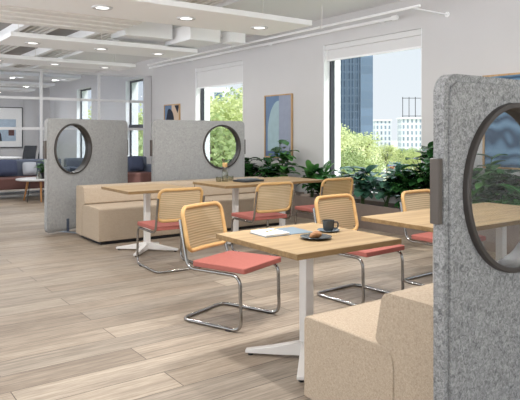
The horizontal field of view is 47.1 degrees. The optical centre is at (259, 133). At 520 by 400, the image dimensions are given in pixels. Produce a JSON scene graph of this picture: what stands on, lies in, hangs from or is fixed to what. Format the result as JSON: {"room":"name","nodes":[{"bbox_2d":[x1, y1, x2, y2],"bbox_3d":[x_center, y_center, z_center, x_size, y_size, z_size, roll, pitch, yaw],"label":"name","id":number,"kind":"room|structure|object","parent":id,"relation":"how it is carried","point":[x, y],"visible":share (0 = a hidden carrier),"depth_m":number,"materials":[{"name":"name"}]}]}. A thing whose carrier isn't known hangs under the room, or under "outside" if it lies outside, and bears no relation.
{"room":"common room","nodes":[
{"label":"common room","id":0,"kind":"room"},
{"bbox_2d":[0,80,49,159],"bbox_3d":[-12.820,-0.390,19.296,11.750,3.900,0.300,0,0,-36],"label":"wall","id":1,"kind":"structure","parent":0,"point":[30,107],"depth_m":22.16,"materials":[{"name":"paint"}]},
{"bbox_2d":[0,107,22,147],"bbox_3d":[-9.332,-0.240,21.597,1.440,1.480,0.040,0,0,-36],"label":"framed print","id":2,"kind":"object","parent":1,"relation":"attached to","point":[9,116],"visible":0.83,"depth_m":21.79,"materials":[{"name":"white paper"}]},
{"bbox_2d":[0,22,79,54],"bbox_3d":[-5.321,-2.220,7.259,9.850,0.240,28.000,0,0,-36],"label":"deck","id":3,"kind":"object","parent":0,"point":[20,50],"depth_m":12.60,"materials":[{"name":"metal"}]},
{"bbox_2d":[0,24,30,36],"bbox_3d":[-2.964,-2.010,8.957,0.100,0.180,28.000,0,0,-36],"label":"ceiling beam","id":4,"kind":"structure","parent":3,"relation":"attached to","point":[13,27],"depth_m":11.30,"materials":[{"name":"white"}]},
{"bbox_2d":[0,87,34,91],"bbox_3d":[-9.425,-1.770,19.030,4.150,0.660,0.900,0,0,-36],"label":"ceiling panel","id":5,"kind":"object","parent":3,"relation":"hanging from","point":[1,88],"visible":0.81,"depth_m":19.73,"materials":[{"name":"white paint"}]},
{"bbox_2d":[0,81,54,87],"bbox_3d":[-8.033,-1.770,17.013,4.050,0.660,1.000,0,0,-36],"label":"ceiling panel","id":6,"kind":"object","parent":3,"relation":"hanging from","point":[8,83],"visible":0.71,"depth_m":17.44,"materials":[{"name":"white paint"}]},
{"bbox_2d":[0,71,80,80],"bbox_3d":[-6.516,-1.770,14.778,3.900,0.660,1.000,0,0,-36],"label":"ceiling panel","id":7,"kind":"object","parent":3,"relation":"hanging from","point":[3,74],"visible":0.9,"depth_m":15.14,"materials":[{"name":"white paint"}]},
{"bbox_2d":[0,47,135,70],"bbox_3d":[-4.538,-1.770,12.075,3.950,0.660,0.900,0,0,-36],"label":"ceiling panel","id":8,"kind":"object","parent":3,"relation":"hanging from","point":[11,59],"visible":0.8,"depth_m":12.19,"materials":[{"name":"white paint"}]},
{"bbox_2d":[0,4,144,33],"bbox_3d":[-4.105,-1.824,7.026,5.550,0.548,1.500,0,0,-36],"label":"ceiling panel","id":9,"kind":"object","parent":3,"relation":"hanging from","point":[8,14],"visible":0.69,"depth_m":8.16,"materials":[{"name":"white plastic"}]},
{"bbox_2d":[0,0,187,66],"bbox_3d":[-1.909,-2.010,9.717,0.100,0.180,28.000,0,0,-36],"label":"ceiling beam","id":10,"kind":"structure","parent":3,"relation":"attached to","point":[80,34],"depth_m":13.89,"materials":[{"name":"white"}]},
{"bbox_2d":[0,24,197,58],"bbox_3d":[-2.676,-1.770,10.088,3.150,0.660,1.000,0,0,-36],"label":"ceiling panel","id":11,"kind":"object","parent":3,"relation":"hanging from","point":[12,38],"visible":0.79,"depth_m":9.82,"materials":[{"name":"white paint"}]},
{"bbox_2d":[25,42,40,44],"bbox_3d":[-3.589,-1.433,9.431,0.236,0.013,0.236,0,0,-36],"label":"recessed light","id":12,"kind":"object","parent":11,"relation":"attached to","point":[30,43],"visible":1,"depth_m":9.45,"materials":[{"name":"silver metal"}]},
{"bbox_2d":[0,0,225,71],"bbox_3d":[-3.694,-2.050,8.431,5.810,0.100,28.000,0,0,-36],"label":"ceiling","id":13,"kind":"structure","parent":3,"relation":"attached to","point":[31,29],"depth_m":12.37,"materials":[{"name":"white"}]},
{"bbox_2d":[111,22,171,43],"bbox_3d":[-1.987,-1.844,10.030,0.840,0.508,0.600,0,0,-36],"label":"air duct","id":14,"kind":"object","parent":3,"relation":"hanging from","point":[146,32],"visible":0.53,"depth_m":9.85,"materials":[{"name":"white metal"}]},
{"bbox_2d":[0,0,311,35],"bbox_3d":[-1.962,-1.770,6.659,5.800,0.660,1.040,0,0,-36],"label":"ceiling panel","id":15,"kind":"object","parent":3,"relation":"hanging from","point":[155,11],"visible":1,"depth_m":7.20,"materials":[{"name":"white"}]},
{"bbox_2d":[92,5,112,10],"bbox_3d":[-1.791,-1.433,6.782,0.236,0.013,0.236,0,0,-36],"label":"recessed light","id":16,"kind":"object","parent":15,"relation":"attached to","point":[96,7],"visible":1,"depth_m":6.77,"materials":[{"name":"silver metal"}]},
{"bbox_2d":[177,16,195,20],"bbox_3d":[-0.915,-1.433,7.413,0.236,0.013,0.236,0,0,-36],"label":"recessed light","id":17,"kind":"object","parent":15,"relation":"attached to","point":[183,18],"visible":1,"depth_m":7.41,"materials":[{"name":"silver metal"}]},
{"bbox_2d":[251,26,267,29],"bbox_3d":[-0.006,-1.433,8.068,0.236,0.013,0.236,0,0,-36],"label":"recessed light","id":18,"kind":"object","parent":15,"relation":"attached to","point":[253,27],"visible":1,"depth_m":8.04,"materials":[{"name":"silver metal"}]},
{"bbox_2d":[0,0,401,82],"bbox_3d":[-0.554,-2.140,10.693,1.900,0.400,28.000,0,0,-36],"label":"ceiling","id":19,"kind":"structure","parent":0,"point":[301,9],"depth_m":9.46,"materials":[{"name":"white paint"}]},
{"bbox_2d":[164,25,221,48],"bbox_3d":[-1.105,-1.739,10.295,0.740,0.398,0.920,0,0,-36],"label":"air conditioner","id":20,"kind":"object","parent":19,"relation":"hanging from","point":[183,36],"visible":0.7,"depth_m":9.99,"materials":[{"name":"white"}]},
{"bbox_2d":[222,31,244,44],"bbox_3d":[-0.453,-1.749,10.297,0.300,0.378,0.280,0,0,-36],"label":"junction box","id":21,"kind":"object","parent":19,"relation":"hanging from","point":[232,38],"visible":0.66,"depth_m":10.20,"materials":[{"name":"white"}]},
{"bbox_2d":[147,4,449,64],"bbox_3d":[-0.013,-1.756,10.897,0.781,0.363,7.900,0,0,-36],"label":"ceiling pipe","id":22,"kind":"object","parent":19,"relation":"hanging from","point":[446,14],"visible":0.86,"depth_m":8.97,"materials":[{"name":"white metal"}]},
{"bbox_2d":[210,88,228,103],"bbox_3d":[-9.849,2.059,122.412,6.830,22.602,5.624,0,0,0],"label":"building","id":23,"kind":"structure","parent":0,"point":[213,91],"depth_m":120.01,"materials":[{"name":"white"}]},
{"bbox_2d":[0,188,507,399],"bbox_3d":[-4.550,1.460,7.814,11.750,0.200,28.000,0,0,-36],"label":"floor","id":24,"kind":"structure","parent":0,"point":[80,318],"depth_m":4.55,"materials":[{"name":"brown wood"}]},
{"bbox_2d":[0,156,21,158],"bbox_3d":[-7.250,0.991,15.729,1.720,0.742,1.100,0,0,-36],"label":"meeting table","id":25,"kind":"object","parent":24,"relation":"on","point":[1,157],"visible":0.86,"depth_m":15.75,"materials":[{"name":"white laminate"}]},
{"bbox_2d":[15,177,43,201],"bbox_3d":[-4.511,1.134,12.217,0.920,0.458,0.920,0,0,-36],"label":"coffee table","id":26,"kind":"object","parent":24,"relation":"on","point":[27,180],"visible":0.52,"depth_m":11.94,"materials":[{"name":"white stone"}]},
{"bbox_2d":[34,160,43,178],"bbox_3d":[-4.405,0.718,12.133,0.407,0.380,0.394,0,0,-36],"label":"leafy plant","id":27,"kind":"object","parent":26,"relation":"on","point":[41,166],"visible":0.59,"depth_m":12.10,"materials":[{"name":"green plant"}]},
{"bbox_2d":[22,145,36,158],"bbox_3d":[-6.721,0.847,16.929,0.612,1.027,0.684,0,0,19],"label":"office chair","id":28,"kind":"object","parent":24,"relation":"on","point":[29,152],"visible":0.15,"depth_m":17.17,"materials":[{"name":"grey"}]},
{"bbox_2d":[0,158,69,189],"bbox_3d":[-5.447,0.960,12.739,2.550,0.800,0.840,0,0,-36],"label":"lounge sofa","id":29,"kind":"object","parent":24,"relation":"on","point":[6,182],"visible":0.2,"depth_m":12.70,"materials":[{"name":"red fabric"}]},
{"bbox_2d":[0,159,16,175],"bbox_3d":[-5.468,0.720,12.810,0.500,0.349,0.184,0,0,-36],"label":"cushion","id":30,"kind":"object","parent":29,"relation":"on","point":[8,167],"visible":1,"depth_m":12.79,"materials":[{"name":"blue fabric"}]},
{"bbox_2d":[22,162,36,174],"bbox_3d":[-5.060,0.760,13.117,0.300,0.291,0.177,0,0,-35],"label":"cushion","id":31,"kind":"object","parent":29,"relation":"on","point":[28,167],"visible":0.95,"depth_m":13.05,"materials":[{"name":"grey fabric"}]},
{"bbox_2d":[0,67,150,194],"bbox_3d":[-5.638,-0.070,13.439,6.920,2.860,0.070,0,0,-36],"label":"glass wall","id":32,"kind":"structure","parent":24,"relation":"on","point":[146,101],"depth_m":14.48,"materials":[{"name":"silver metal"}]},
{"bbox_2d":[43,118,127,233],"bbox_3d":[-2.484,0.574,8.691,0.720,1.572,1.692,0,0,27],"label":"screen","id":33,"kind":"object","parent":24,"relation":"on","point":[105,160],"visible":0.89,"depth_m":8.49,"materials":[{"name":"grey fabric"}]},
{"bbox_2d":[64,156,150,182],"bbox_3d":[-3.512,0.960,14.132,2.020,0.800,0.840,0,0,-36],"label":"lounge sofa","id":34,"kind":"object","parent":24,"relation":"on","point":[144,175],"visible":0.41,"depth_m":14.06,"materials":[{"name":"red fabric"}]},
{"bbox_2d":[128,156,143,169],"bbox_3d":[-3.020,0.710,14.561,0.400,0.349,0.184,0,0,-36],"label":"cushion","id":35,"kind":"object","parent":34,"relation":"on","point":[135,162],"visible":1,"depth_m":14.49,"materials":[{"name":"blue fabric"}]},
{"bbox_2d":[101,183,185,256],"bbox_3d":[-1.318,0.990,6.963,0.800,0.740,0.800,0,0,-36],"label":"cafe table","id":36,"kind":"object","parent":24,"relation":"on","point":[146,190],"visible":0.91,"depth_m":6.92,"materials":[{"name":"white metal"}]},
{"bbox_2d":[76,180,211,244],"bbox_3d":[-1.546,1.020,8.067,1.620,0.680,0.820,0,0,-36],"label":"upholstered bench","id":37,"kind":"object","parent":24,"relation":"on","point":[102,216],"visible":0.59,"depth_m":7.60,"materials":[{"name":"fabric"}]},
{"bbox_2d":[136,187,204,273],"bbox_3d":[-0.920,0.945,6.133,0.528,0.830,0.611,0,0,-33],"label":"chair","id":38,"kind":"object","parent":24,"relation":"on","point":[169,205],"visible":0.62,"depth_m":5.91,"materials":[{"name":"beige wicker"}]},
{"bbox_2d":[150,120,245,181],"bbox_3d":[-0.972,0.574,9.424,1.702,1.572,0.610,0,0,-36],"label":"screen","id":39,"kind":"object","parent":24,"relation":"on","point":[177,147],"visible":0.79,"depth_m":9.22,"materials":[{"name":"grey fabric"}]},
{"bbox_2d":[178,201,280,331],"bbox_3d":[-0.227,0.945,4.425,0.611,0.830,0.528,0,0,33],"label":"chair","id":40,"kind":"object","parent":24,"relation":"on","point":[199,223],"visible":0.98,"depth_m":4.43,"materials":[{"name":"red fabric"}]},
{"bbox_2d":[193,179,265,244],"bbox_3d":[-0.316,0.990,7.660,0.800,0.740,0.800,0,0,-36],"label":"cafe table","id":41,"kind":"object","parent":24,"relation":"on","point":[226,184],"visible":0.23,"depth_m":7.62,"materials":[{"name":"brown wood"}]},
{"bbox_2d":[233,178,263,182],"bbox_3d":[-0.149,0.603,7.804,0.340,0.034,0.240,0,0,-44],"label":"laptop","id":42,"kind":"object","parent":41,"relation":"on","point":[244,180],"visible":1,"depth_m":7.73,"materials":[{"name":"grey metal"}]},
{"bbox_2d":[190,176,278,230],"bbox_3d":[-0.370,1.020,8.915,1.260,0.680,0.820,0,0,-36],"label":"upholstered bench","id":43,"kind":"object","parent":24,"relation":"on","point":[223,196],"visible":0.17,"depth_m":8.68,"materials":[{"name":"fabric"}]},
{"bbox_2d":[231,181,294,255],"bbox_3d":[0.032,0.945,6.831,0.528,0.830,0.611,0,0,-33],"label":"chair","id":44,"kind":"object","parent":24,"relation":"on","point":[272,198],"visible":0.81,"depth_m":6.65,"materials":[{"name":"beige wicker"}]},
{"bbox_2d":[258,176,322,226],"bbox_3d":[0.306,0.990,8.182,0.800,0.740,0.800,0,0,-36],"label":"cafe table","id":45,"kind":"object","parent":24,"relation":"on","point":[295,180],"visible":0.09,"depth_m":8.13,"materials":[{"name":"brown wood"}]},
{"bbox_2d":[285,191,303,213],"bbox_3d":[0.003,1.185,11.032,0.450,0.350,2.000,0,0,-36],"label":"planter box","id":46,"kind":"object","parent":24,"relation":"on","point":[296,192],"visible":0.06,"depth_m":10.17,"materials":[{"name":"soil"}]},
{"bbox_2d":[225,157,261,174],"bbox_3d":[-0.386,0.742,11.506,0.517,0.638,0.861,0,0,-36],"label":"leafy plant","id":47,"kind":"object","parent":46,"relation":"on","point":[229,160],"visible":0.09,"depth_m":11.45,"materials":[{"name":"green plant"}]},
{"bbox_2d":[245,157,265,176],"bbox_3d":[-0.146,0.749,11.125,0.572,0.625,0.875,0,0,-36],"label":"leafy plant","id":48,"kind":"object","parent":46,"relation":"on","point":[250,169],"visible":0.48,"depth_m":11.05,"materials":[{"name":"green plant"}]},
{"bbox_2d":[256,157,279,177],"bbox_3d":[0.128,0.748,10.754,0.501,0.626,0.809,0,0,-36],"label":"leafy plant","id":49,"kind":"object","parent":46,"relation":"on","point":[267,160],"visible":0.43,"depth_m":10.76,"materials":[{"name":"green plant"}]},
{"bbox_2d":[269,139,300,176],"bbox_3d":[0.419,0.577,10.376,0.576,0.964,0.517,0,0,35],"label":"leafy plant","id":50,"kind":"object","parent":46,"relation":"on","point":[285,157],"visible":0.95,"depth_m":10.32,"materials":[{"name":"green plant"}]},
{"bbox_2d":[216,223,401,381],"bbox_3d":[0.282,0.990,3.629,0.800,0.740,0.800,0,0,-36],"label":"cafe table","id":51,"kind":"object","parent":24,"relation":"on","point":[295,247],"visible":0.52,"depth_m":3.58,"materials":[{"name":"brown wood"}]},
{"bbox_2d":[250,228,289,237],"bbox_3d":[0.060,0.612,3.697,0.176,0.016,0.196,0,0,-32],"label":"notebook","id":52,"kind":"object","parent":51,"relation":"on","point":[274,233],"visible":0.93,"depth_m":3.66,"materials":[{"name":"white paper"}]},
{"bbox_2d":[275,227,311,234],"bbox_3d":[0.206,0.618,3.821,0.170,0.003,0.240,0,0,-30],"label":"folder","id":53,"kind":"object","parent":51,"relation":"on","point":[292,230],"visible":0.79,"depth_m":3.81,"materials":[{"name":"blue"}]},
{"bbox_2d":[300,233,331,239],"bbox_3d":[0.331,0.611,3.535,0.188,0.017,0.188,0,0,-36],"label":"plate","id":54,"kind":"object","parent":51,"relation":"on","point":[324,236],"visible":0.83,"depth_m":3.54,"materials":[{"name":"grey ceramic"}]},
{"bbox_2d":[309,231,321,237],"bbox_3d":[0.337,0.593,3.536,0.064,0.040,0.107,0,0,29],"label":"croissant","id":55,"kind":"object","parent":54,"relation":"on","point":[315,234],"visible":1,"depth_m":3.51,"materials":[{"name":"orange food"}]},
{"bbox_2d":[317,228,339,231],"bbox_3d":[0.435,0.613,3.801,0.144,0.013,0.144,0,0,-36],"label":"saucer","id":56,"kind":"object","parent":51,"relation":"on","point":[319,229],"visible":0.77,"depth_m":3.80,"materials":[{"name":"grey ceramic"}]},
{"bbox_2d":[322,219,338,230],"bbox_3d":[0.443,0.582,3.804,0.094,0.066,0.078,0,0,-20],"label":"coffee cup","id":57,"kind":"object","parent":56,"relation":"on","point":[328,224],"visible":0.98,"depth_m":3.78,"materials":[{"name":"grey ceramic"}]},
{"bbox_2d":[295,177,354,223],"bbox_3d":[0.808,0.945,7.464,0.528,0.830,0.611,0,0,-33],"label":"chair","id":58,"kind":"object","parent":24,"relation":"on","point":[332,185],"visible":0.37,"depth_m":7.27,"materials":[{"name":"beige wicker"}]},
{"bbox_2d":[312,193,404,305],"bbox_3d":[0.816,0.945,5.006,0.528,0.830,0.611,0,0,-40],"label":"chair","id":59,"kind":"object","parent":24,"relation":"on","point":[337,207],"visible":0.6,"depth_m":5.13,"materials":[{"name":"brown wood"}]},
{"bbox_2d":[292,193,427,236],"bbox_3d":[1.651,1.185,8.744,0.450,0.350,3.260,0,0,-36],"label":"planter box","id":60,"kind":"object","parent":24,"relation":"on","point":[370,207],"visible":0.27,"depth_m":8.57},
{"bbox_2d":[295,165,339,195],"bbox_3d":[0.907,0.787,9.620,0.520,0.551,0.759,0,0,-36],"label":"leafy plant","id":61,"kind":"object","parent":60,"relation":"on","point":[317,186],"visible":0.51,"depth_m":9.57,"materials":[{"name":"green plant"}]},
{"bbox_2d":[304,160,333,196],"bbox_3d":[0.943,0.734,9.666,0.456,0.657,0.467,0,0,-4],"label":"leafy plant","id":62,"kind":"object","parent":60,"relation":"on","point":[309,165],"visible":0.59,"depth_m":9.60,"materials":[{"name":"green plant"}]},
{"bbox_2d":[322,168,361,189],"bbox_3d":[1.248,0.798,9.238,0.495,0.526,0.554,0,0,-36],"label":"leafy plant","id":63,"kind":"object","parent":60,"relation":"on","point":[348,170],"visible":0.16,"depth_m":9.28,"materials":[{"name":"green plant"}]},
{"bbox_2d":[339,165,379,203],"bbox_3d":[1.479,0.750,8.858,0.622,0.621,0.571,0,0,14],"label":"leafy plant","id":64,"kind":"object","parent":60,"relation":"on","point":[361,190],"visible":0.79,"depth_m":8.76,"materials":[{"name":"green leaf"}]},
{"bbox_2d":[365,162,411,206],"bbox_3d":[1.813,0.732,8.402,0.557,0.658,0.740,0,0,-36],"label":"leafy plant","id":65,"kind":"object","parent":60,"relation":"on","point":[378,184],"visible":0.51,"depth_m":8.42,"materials":[{"name":"dark green leaf"}]},
{"bbox_2d":[384,165,424,207],"bbox_3d":[2.013,0.734,8.036,0.621,0.656,0.700,0,0,-36],"label":"leafy plant","id":66,"kind":"object","parent":60,"relation":"on","point":[403,185],"visible":0.45,"depth_m":8.04,"materials":[{"name":"green plant"}]},
{"bbox_2d":[405,141,432,193],"bbox_3d":[2.170,0.577,7.891,0.594,0.968,0.810,0,0,-36],"label":"leafy plant","id":67,"kind":"object","parent":60,"relation":"on","point":[426,180],"visible":0.41,"depth_m":7.89,"materials":[{"name":"green plant"}]},
{"bbox_2d":[421,147,432,188],"bbox_3d":[2.376,0.612,7.563,0.642,0.897,0.647,0,0,19],"label":"leafy plant","id":68,"kind":"object","parent":60,"relation":"on","point":[426,160],"visible":0.04,"depth_m":7.56,"materials":[{"name":"green plant"}]},
{"bbox_2d":[304,283,432,399],"bbox_3d":[0.752,1.020,2.883,0.720,0.680,0.820,0,0,-36],"label":"upholstered bench","id":69,"kind":"object","parent":24,"relation":"on","point":[380,349],"visible":0.61,"depth_m":2.63,"materials":[{"name":"fabric"}]},
{"bbox_2d":[361,209,519,231],"bbox_3d":[1.317,0.990,4.399,0.800,0.740,0.800,0,0,-36],"label":"cafe table","id":70,"kind":"object","parent":24,"relation":"on","point":[416,219],"visible":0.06,"depth_m":4.29,"materials":[{"name":"beige wood"}]},
{"bbox_2d":[399,189,485,285],"bbox_3d":[1.655,0.945,5.450,0.528,0.830,0.611,0,0,-39],"label":"chair","id":71,"kind":"object","parent":24,"relation":"on","point":[411,200],"visible":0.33,"depth_m":5.56,"materials":[{"name":"beige wicker"}]},
{"bbox_2d":[430,74,519,399],"bbox_3d":[1.411,0.562,2.557,1.692,1.572,0.420,0,0,-36],"label":"screen","id":72,"kind":"object","parent":24,"relation":"on","point":[476,296],"visible":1,"depth_m":2.23,"materials":[{"name":"fabric"}]},
{"bbox_2d":[477,224,519,253],"bbox_3d":[3.574,1.185,6.074,0.450,0.350,3.280,0,0,-36],"label":"planter box","id":73,"kind":"object","parent":24,"relation":"on","point":[513,232],"visible":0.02,"depth_m":6.76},
{"bbox_2d":[471,153,517,203],"bbox_3d":[2.608,0.650,7.194,0.639,0.821,0.910,0,0,-36],"label":"leafy plant","id":74,"kind":"object","parent":73,"relation":"on","point":[485,184],"visible":0.68,"depth_m":7.05,"materials":[{"name":"green plant"}]},
{"bbox_2d":[485,172,519,204],"bbox_3d":[3.077,0.733,6.323,0.896,0.658,1.587,0,0,-36],"label":"leafy plant","id":75,"kind":"object","parent":73,"relation":"on","point":[496,201],"visible":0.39,"depth_m":6.52,"materials":[{"name":"green plant"}]},
{"bbox_2d":[495,169,519,205],"bbox_3d":[2.915,0.685,6.812,0.628,0.752,0.743,0,0,-36],"label":"leafy plant","id":76,"kind":"object","parent":73,"relation":"on","point":[511,185],"visible":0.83,"depth_m":6.84,"materials":[{"name":"green plant"}]},
{"bbox_2d":[50,0,519,202],"bbox_3d":[0.284,-0.390,11.481,0.380,3.900,28.300,0,0,-36],"label":"wall","id":77,"kind":"structure","parent":0,"point":[478,37],"depth_m":10.38,"materials":[{"name":"paint"}]},
{"bbox_2d":[77,88,90,157],"bbox_3d":[-5.619,-0.290,19.677,0.378,2.400,1.400,0,0,-36],"label":"window","id":78,"kind":"structure","parent":77,"relation":"in","point":[82,106],"depth_m":20.20,"materials":[{"name":"grey"}]},
{"bbox_2d":[126,79,142,155],"bbox_3d":[-3.222,-0.290,16.350,0.378,2.400,1.400,0,0,-36],"label":"window","id":79,"kind":"structure","parent":77,"relation":"in","point":[131,86],"depth_m":16.86,"materials":[{"name":"grey"}]},
{"bbox_2d":[164,104,179,119],"bbox_3d":[-2.136,-0.135,14.483,0.035,1.170,0.800,0,0,-36],"label":"framed picture","id":80,"kind":"object","parent":77,"relation":"attached to","point":[171,111],"visible":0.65,"depth_m":14.46,"materials":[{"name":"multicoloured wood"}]},
{"bbox_2d":[195,69,209,160],"bbox_3d":[-0.753,-0.290,12.921,0.378,2.400,1.930,0,0,-36],"label":"window","id":81,"kind":"structure","parent":77,"relation":"in","point":[202,96],"depth_m":13.66,"materials":[{"name":"grey"}]},
{"bbox_2d":[196,60,242,88],"bbox_3d":[-0.869,-1.258,12.838,0.085,0.456,1.898,0,0,-36],"label":"roller blind","id":82,"kind":"object","parent":77,"relation":"attached to","point":[231,73],"visible":0.92,"depth_m":12.78,"materials":[{"name":"white fabric"}]},
{"bbox_2d":[149,15,398,68],"bbox_3d":[-0.377,-1.680,11.929,0.164,0.072,8.200,0,0,-36],"label":"conduit","id":83,"kind":"object","parent":77,"relation":"attached to","point":[394,17],"visible":1,"depth_m":10.49,"materials":[{"name":"white metal"}]},
{"bbox_2d":[264,93,292,157],"bbox_3d":[0.337,-0.145,11.050,0.035,1.170,0.830,0,0,-36],"label":"framed picture","id":84,"kind":"object","parent":77,"relation":"attached to","point":[278,109],"visible":0.82,"depth_m":11.04,"materials":[{"name":"brown wood"}]},
{"bbox_2d":[324,28,421,193],"bbox_3d":[1.827,-0.290,9.339,0.378,2.400,2.060,0,0,-36],"label":"window","id":85,"kind":"structure","parent":77,"relation":"in","point":[332,69],"depth_m":10.13,"materials":[{"name":"grey metal"}]},
{"bbox_2d":[325,29,420,62],"bbox_3d":[1.711,-1.336,9.255,0.085,0.300,2.028,0,0,-36],"label":"roller blind","id":86,"kind":"object","parent":85,"relation":"attached to","point":[407,40],"visible":0.9,"depth_m":9.15,"materials":[{"name":"white fabric"}]},
{"bbox_2d":[482,72,519,169],"bbox_3d":[3.078,-0.155,7.245,0.035,1.170,0.830,0,0,-36],"label":"framed picture","id":87,"kind":"object","parent":77,"relation":"attached to","point":[502,136],"visible":0.56,"depth_m":7.36,"materials":[{"name":"brown wood"}]},
{"label":"outside","id":88,"kind":"structure","parent":0,"visible":0},
{"bbox_2d":[375,141,396,180],"bbox_3d":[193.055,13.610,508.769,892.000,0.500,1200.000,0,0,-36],"label":"ground","id":89,"kind":"structure","parent":88,"point":[394,143],"depth_m":693.64,"materials":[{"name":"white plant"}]},
{"bbox_2d":[138,117,235,159],"bbox_3d":[-6.908,5.728,33.743,10.555,15.280,10.325,0,0,42],"label":"street tree","id":90,"kind":"object","parent":89,"relation":"on","point":[139,137],"visible":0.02,"depth_m":33.61,"materials":[{"name":"green plant"}]},
{"bbox_2d":[138,94,242,166],"bbox_3d":[-4.036,5.307,37.170,10.170,16.123,11.204,0,0,23],"label":"street tree","id":91,"kind":"object","parent":89,"relation":"on","point":[229,114],"visible":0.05,"depth_m":35.04,"materials":[{"name":"green leaf"},{"name":"bark"}]},
{"bbox_2d":[210,87,242,144],"bbox_3d":[-1.004,4.767,47.822,10.852,17.204,11.955,0,0,23],"label":"street tree","id":92,"kind":"object","parent":89,"relation":"on","point":[216,99],"visible":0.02,"depth_m":47.32,"materials":[{"name":"green leaf"},{"name":"bark"}]},
{"bbox_2d":[212,85,242,109],"bbox_3d":[-5.359,4.173,59.636,12.705,18.392,12.428,0,0,36],"label":"street tree","id":93,"kind":"object","parent":89,"relation":"on","point":[233,89],"visible":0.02,"depth_m":60.08,"materials":[{"name":"green plant"}]},
{"bbox_2d":[138,108,341,166],"bbox_3d":[-1.271,6.094,26.497,10.049,14.548,9.830,0,0,-6],"label":"street tree","id":94,"kind":"object","parent":89,"relation":"on","point":[218,146],"visible":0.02,"depth_m":23.99,"materials":[{"name":"green plant"}]},
{"bbox_2d":[341,55,372,149],"bbox_3d":[38.152,-29.295,247.000,14.500,85.310,14.000,0,0,0],"label":"office tower","id":95,"kind":"structure","parent":89,"relation":"on","point":[356,73],"depth_m":240.59,"materials":[{"name":"blue glass"}]},
{"bbox_2d":[341,127,375,156],"bbox_3d":[13.835,5.819,95.581,10.201,15.097,10.429,0,0,32],"label":"street tree","id":96,"kind":"object","parent":89,"relation":"on","point":[343,127],"visible":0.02,"depth_m":96.43,"materials":[{"name":"green plant"}]},
{"bbox_2d":[341,144,380,176],"bbox_3d":[5.783,7.121,52.915,8.441,12.491,8.629,0,0,-31],"label":"street tree","id":97,"kind":"object","parent":89,"relation":"on","point":[350,160],"visible":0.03,"depth_m":51.96,"materials":[{"name":"green plant"}]},
{"bbox_2d":[341,123,385,177],"bbox_3d":[9.107,6.075,66.225,9.200,14.585,10.135,0,0,-18],"label":"street tree","id":98,"kind":"object","parent":89,"relation":"on","point":[346,140],"visible":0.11,"depth_m":64.95,"materials":[{"name":"green leaf"},{"name":"bark"}]},
{"bbox_2d":[349,136,385,175],"bbox_3d":[12.767,6.748,82.466,9.198,13.237,8.350,0,0,22],"label":"street tree","id":99,"kind":"object","parent":89,"relation":"on","point":[372,151],"visible":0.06,"depth_m":79.84,"materials":[{"name":"green leaf"},{"name":"bark"}]},
{"bbox_2d":[341,154,394,187],"bbox_3d":[8.099,7.488,54.412,8.121,11.756,7.944,0,0,-26],"label":"street tree","id":100,"kind":"object","parent":89,"relation":"on","point":[365,162],"visible":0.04,"depth_m":52.68,"materials":[{"name":"green plant"}]},
{"bbox_2d":[373,120,391,157],"bbox_3d":[68.128,2.687,333.427,9.368,21.346,7.654,0,0,0],"label":"apartment block","id":101,"kind":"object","parent":89,"relation":"on","point":[383,127],"visible":0.75,"depth_m":329.98,"materials":[{"name":"white concrete"}]},
{"bbox_2d":[374,144,399,179],"bbox_3d":[36.540,8.011,172.226,7.739,10.708,7.141,0,0,-28],"label":"street tree","id":102,"kind":"object","parent":89,"relation":"on","point":[386,154],"visible":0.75,"depth_m":171.23,"materials":[{"name":"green plant"}]},
{"bbox_2d":[395,149,408,163],"bbox_3d":[44.653,8.692,184.905,6.470,9.346,6.660,0,0,-32],"label":"street tree","id":103,"kind":"object","parent":89,"relation":"on","point":[402,151],"visible":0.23,"depth_m":183.98,"materials":[{"name":"green plant"}]},
{"bbox_2d":[389,148,420,173],"bbox_3d":[16.906,7.004,59.731,8.027,12.725,8.843,0,0,-29],"label":"street tree","id":104,"kind":"object","parent":89,"relation":"on","point":[403,161],"visible":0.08,"depth_m":59.29,"materials":[{"name":"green plant"}]},
{"bbox_2d":[396,97,420,149],"bbox_3d":[79.317,-2.964,314.673,12.483,32.649,10.147,0,0,0],"label":"apartment block","id":105,"kind":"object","parent":89,"relation":"on","point":[408,128],"visible":0.7,"depth_m":309.99,"materials":[{"name":"white concrete"}]},
{"bbox_2d":[403,146,420,161],"bbox_3d":[42.741,8.414,165.039,7.057,9.902,6.856,0,0,7],"label":"street tree","id":106,"kind":"object","parent":89,"relation":"on","point":[411,146],"visible":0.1,"depth_m":164.87,"materials":[{"name":"green plant"}]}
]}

